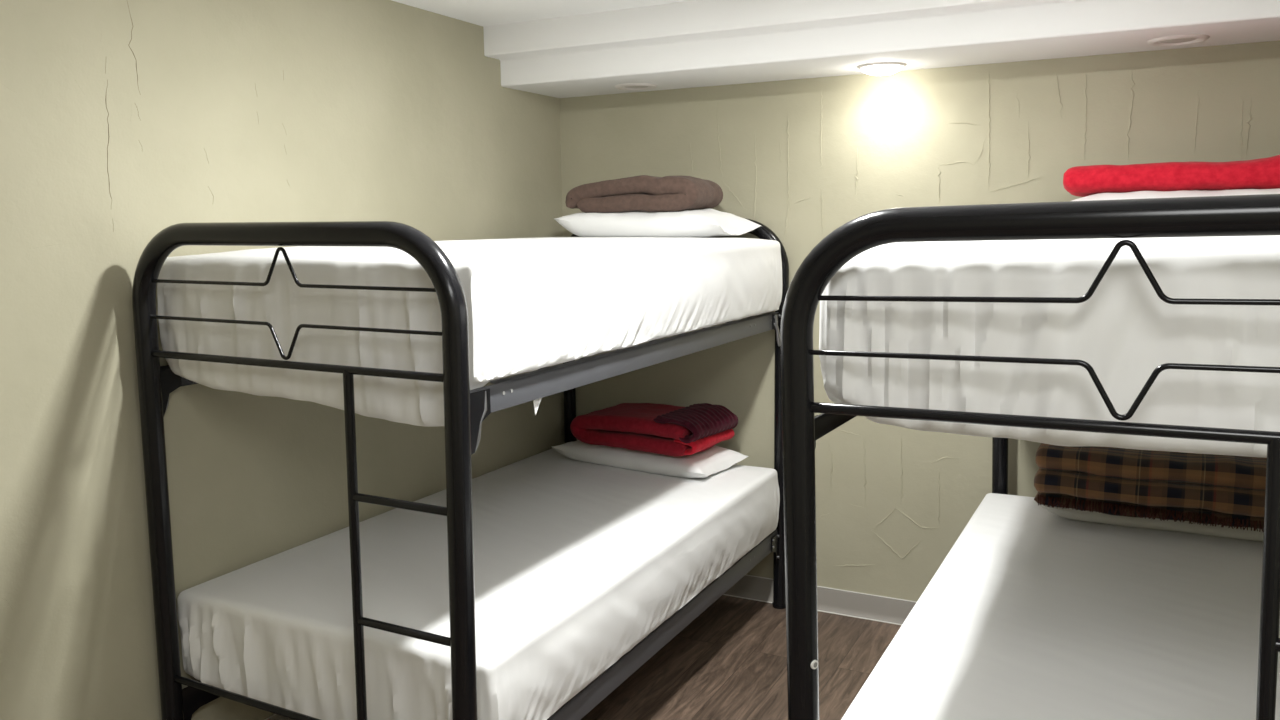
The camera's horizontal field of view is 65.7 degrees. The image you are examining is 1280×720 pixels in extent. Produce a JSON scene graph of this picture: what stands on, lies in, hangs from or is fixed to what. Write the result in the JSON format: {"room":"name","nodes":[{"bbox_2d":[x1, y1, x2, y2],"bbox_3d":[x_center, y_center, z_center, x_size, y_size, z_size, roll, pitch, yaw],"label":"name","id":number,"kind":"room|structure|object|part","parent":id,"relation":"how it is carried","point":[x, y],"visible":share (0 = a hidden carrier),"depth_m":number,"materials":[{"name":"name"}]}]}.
{"room":"dormitory","nodes":[
{"label":"dormitory","id":0,"kind":"room"},
{"bbox_2d":[0,0,564,719],"bbox_3d":[-1.493,0.126,2.099,0.101,2.234,5.139,3,9,27],"label":"wall","id":1,"kind":"structure","parent":0,"point":[123,122],"depth_m":2.56,"materials":[{"name":"paint"}]},
{"bbox_2d":[264,714,292,719],"bbox_3d":[-1.454,1.195,2.165,0.019,0.098,5.019,3,9,27],"label":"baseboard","id":2,"kind":"structure","parent":1,"relation":"attached to","point":[274,716],"depth_m":2.92,"materials":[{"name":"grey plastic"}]},
{"bbox_2d":[392,0,694,26],"bbox_3d":[0.022,-0.934,1.106,3.588,0.100,5.239,3,9,27],"label":"ceiling","id":3,"kind":"structure","parent":0,"point":[483,13],"depth_m":3.33,"materials":[{"name":"white paint"}]},
{"bbox_2d":[581,595,901,719],"bbox_3d":[0.051,1.378,1.424,3.588,0.100,5.239,3,9,27],"label":"floor","id":4,"kind":"structure","parent":0,"point":[730,662],"depth_m":3.38,"materials":[{"name":"brown wood"}]},
{"bbox_2d":[132,218,788,719],"bbox_3d":[-0.333,0.325,3.143,1.024,1.526,2.082,3,9,27],"label":"bunk bed","id":5,"kind":"object","parent":4,"relation":"on","point":[465,409],"visible":0.71,"depth_m":2.26,"materials":[{"name":"black metal"}]},
{"bbox_3d":[-0.754,-0.076,3.313,0.017,0.060,1.943,3,9,27],"label":"rail","id":6,"kind":"part","parent":5,"relation":"part of","materials":[{"name":"black metal"}]},
{"bbox_3d":[-0.743,0.769,3.429,0.017,0.071,1.943,3,9,27],"label":"rail","id":7,"kind":"part","parent":5,"relation":"part of","materials":[{"name":"black metal"}]},
{"bbox_3d":[-0.785,-0.202,2.169,0.930,0.089,0.009,3,9,28],"label":"star rod","id":8,"kind":"part","parent":5,"relation":"part of","materials":[{"name":"black metal"}]},
{"bbox_3d":[-0.784,-0.042,2.191,0.930,0.085,0.009,3,9,28],"label":"star rod","id":9,"kind":"part","parent":5,"relation":"part of","materials":[{"name":"black metal"}]},
{"bbox_3d":[-0.787,0.453,2.262,1.020,1.525,0.058,3,9,28],"label":"footboard frame","id":10,"kind":"part","parent":5,"relation":"part of","materials":[{"name":"black metal"}]},
{"bbox_3d":[-0.623,0.575,2.191,0.037,1.119,0.022,1,8,14],"label":"ladder rail","id":11,"kind":"part","parent":5,"relation":"part of","materials":[{"name":"black metal"}]},
{"bbox_2d":[157,237,781,426],"bbox_3d":[-0.335,-0.178,3.073,0.988,0.393,1.921,3,9,27],"label":"mattress","id":12,"kind":"object","parent":5,"relation":"on","point":[533,304],"visible":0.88,"depth_m":2.29,"materials":[{"name":"white fabric"}]},
{"bbox_2d":[554,208,760,236],"bbox_3d":[0.068,-0.507,3.664,0.660,0.099,0.400,3,9,27],"label":"pillow","id":13,"kind":"object","parent":12,"relation":"on","point":[709,222],"visible":0.94,"depth_m":3.52,"materials":[{"name":"white fabric"}]},
{"bbox_2d":[565,175,722,212],"bbox_3d":[0.013,-0.607,3.649,0.535,0.136,0.280,3,9,26],"label":"folded blanket","id":14,"kind":"object","parent":13,"relation":"on","point":[678,193],"visible":0.9,"depth_m":3.52,"materials":[{"name":"brown fabric"}]},
{"bbox_2d":[177,448,779,719],"bbox_3d":[-0.335,0.631,3.190,1.005,0.272,1.923,3,9,27],"label":"mattress","id":15,"kind":"object","parent":5,"relation":"on","point":[576,563],"visible":0.89,"depth_m":2.60,"materials":[{"name":"white fabric"}]},
{"bbox_2d":[551,440,747,477],"bbox_3d":[0.033,0.356,3.858,0.700,0.089,0.340,5,9,34],"label":"pillow","id":16,"kind":"object","parent":15,"relation":"on","point":[715,459],"visible":0.65,"depth_m":3.71,"materials":[{"name":"white fabric"}]},
{"bbox_2d":[570,403,737,456],"bbox_3d":[0.051,0.250,3.806,0.590,0.161,0.320,5,10,35],"label":"folded blanket","id":17,"kind":"object","parent":16,"relation":"on","point":[663,429],"visible":1,"depth_m":3.68,"materials":[{"name":"fabric"}]},
{"bbox_3d":[0.068,-0.029,2.895,0.036,0.060,1.943,3,9,27],"label":"rail","id":18,"kind":"part","parent":5,"relation":"part of","materials":[{"name":"grey metal"}]},
{"bbox_3d":[0.078,0.816,3.011,0.036,0.071,1.943,3,9,27],"label":"rail","id":19,"kind":"part","parent":5,"relation":"part of","materials":[{"name":"grey metal"}]},
{"bbox_3d":[0.121,0.197,4.036,1.002,1.526,0.053,3,9,27],"label":"headboard frame","id":20,"kind":"part","parent":5,"relation":"part of","materials":[{"name":"black metal"}]},
{"bbox_2d":[780,194,1279,719],"bbox_3d":[1.177,0.414,2.307,1.044,1.539,2.063,4,9,29],"label":"bunk bed","id":21,"kind":"object","parent":4,"relation":"on","point":[1233,215],"visible":0.64,"depth_m":1.45,"materials":[{"name":"black metal"}]},
{"bbox_3d":[0.750,0.001,2.484,0.017,0.039,1.943,4,9,29],"label":"rail","id":22,"kind":"part","parent":21,"relation":"part of","materials":[{"name":"black metal"}]},
{"bbox_3d":[1.657,0.289,3.176,1.040,1.539,0.052,4,9,29],"label":"headboard frame","id":23,"kind":"part","parent":21,"relation":"part of","materials":[{"name":"black metal"}]},
{"bbox_3d":[0.671,0.040,1.379,0.930,0.090,0.008,4,9,29],"label":"star rod","id":24,"kind":"part","parent":21,"relation":"part of","materials":[{"name":"black metal"}]},
{"bbox_3d":[0.666,-0.117,1.359,0.930,0.095,0.008,4,9,29],"label":"star rod","id":25,"kind":"part","parent":21,"relation":"part of","materials":[{"name":"black metal"}]},
{"bbox_2d":[819,235,1279,457],"bbox_3d":[1.120,-0.142,2.265,0.967,0.319,1.925,3,9,27],"label":"mattress","id":26,"kind":"object","parent":21,"relation":"on","point":[1124,330],"visible":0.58,"depth_m":1.47,"materials":[{"name":"white fabric"}]},
{"bbox_2d":[1072,188,1279,200],"bbox_3d":[1.557,-0.421,2.810,0.690,0.117,0.460,4,9,29],"label":"pillow","id":27,"kind":"object","parent":26,"relation":"on","point":[1184,193],"visible":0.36,"depth_m":2.70,"materials":[{"name":"white fabric"}]},
{"bbox_2d":[1063,155,1279,196],"bbox_3d":[1.587,-0.527,2.814,0.680,0.119,0.341,4,9,29],"label":"folded blanket","id":28,"kind":"object","parent":27,"relation":"on","point":[1263,173],"visible":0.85,"depth_m":2.70,"materials":[{"name":"red fabric"}]},
{"bbox_2d":[841,493,1279,719],"bbox_3d":[1.173,0.711,2.358,0.969,0.274,1.926,3,9,28],"label":"mattress","id":29,"kind":"object","parent":21,"relation":"on","point":[1033,612],"visible":0.88,"depth_m":2.21,"materials":[{"name":"white fabric"}]},
{"bbox_2d":[1040,504,1263,541],"bbox_3d":[1.638,0.460,2.969,0.800,0.068,0.300,4,9,29],"label":"pillow","id":30,"kind":"object","parent":29,"relation":"on","point":[1096,517],"visible":0.3,"depth_m":2.88,"materials":[{"name":"white fabric"}]},
{"bbox_2d":[1034,443,1266,531],"bbox_3d":[1.581,0.347,2.923,0.744,0.197,0.388,4,9,29],"label":"folded blanket","id":31,"kind":"object","parent":30,"relation":"on","point":[1223,490],"visible":0.87,"depth_m":2.81,"materials":[{"name":"fabric"}]},
{"bbox_3d":[0.856,0.663,1.367,0.054,1.130,0.022,4,9,29],"label":"ladder rail","id":32,"kind":"part","parent":21,"relation":"part of","materials":[{"name":"black metal"}]},
{"bbox_2d":[560,41,1279,601],"bbox_3d":[1.206,-0.104,3.527,3.588,2.234,0.104,3,9,27],"label":"wall","id":33,"kind":"structure","parent":0,"point":[801,159],"depth_m":3.63,"materials":[{"name":"paint"}]},
{"bbox_2d":[723,575,916,624],"bbox_3d":[1.194,0.961,3.622,3.388,0.098,0.019,3,9,27],"label":"baseboard","id":34,"kind":"structure","parent":33,"relation":"attached to","point":[884,609],"depth_m":3.83,"materials":[{"name":"grey plastic"}]},
{"bbox_2d":[483,0,1279,97],"bbox_3d":[1.053,-1.073,3.116,3.392,0.208,0.525,3,9,27],"label":"ceiling beam","id":35,"kind":"structure","parent":33,"relation":"attached to","point":[697,43],"depth_m":3.19,"materials":[{"name":"white paint"}]},
{"bbox_2d":[615,83,657,90],"bbox_3d":[-0.015,-1.050,3.787,0.164,0.020,0.164,3,9,27],"label":"recessed light","id":36,"kind":"object","parent":35,"relation":"in","point":[628,86],"visible":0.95,"depth_m":3.77,"materials":[{"name":"white"}]},
{"bbox_2d":[857,62,906,75],"bbox_3d":[0.822,-0.991,3.369,0.164,0.042,0.164,3,9,27],"label":"recessed light","id":37,"kind":"object","parent":35,"relation":"in","point":[877,68],"visible":0.95,"depth_m":3.32,"materials":[{"name":"white glass"}]},
{"bbox_2d":[1147,34,1209,45],"bbox_3d":[1.597,-0.953,2.939,0.164,0.020,0.164,3,9,27],"label":"recessed light","id":38,"kind":"object","parent":35,"relation":"in","point":[1175,40],"visible":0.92,"depth_m":2.92,"materials":[{"name":"white"}]}
]}

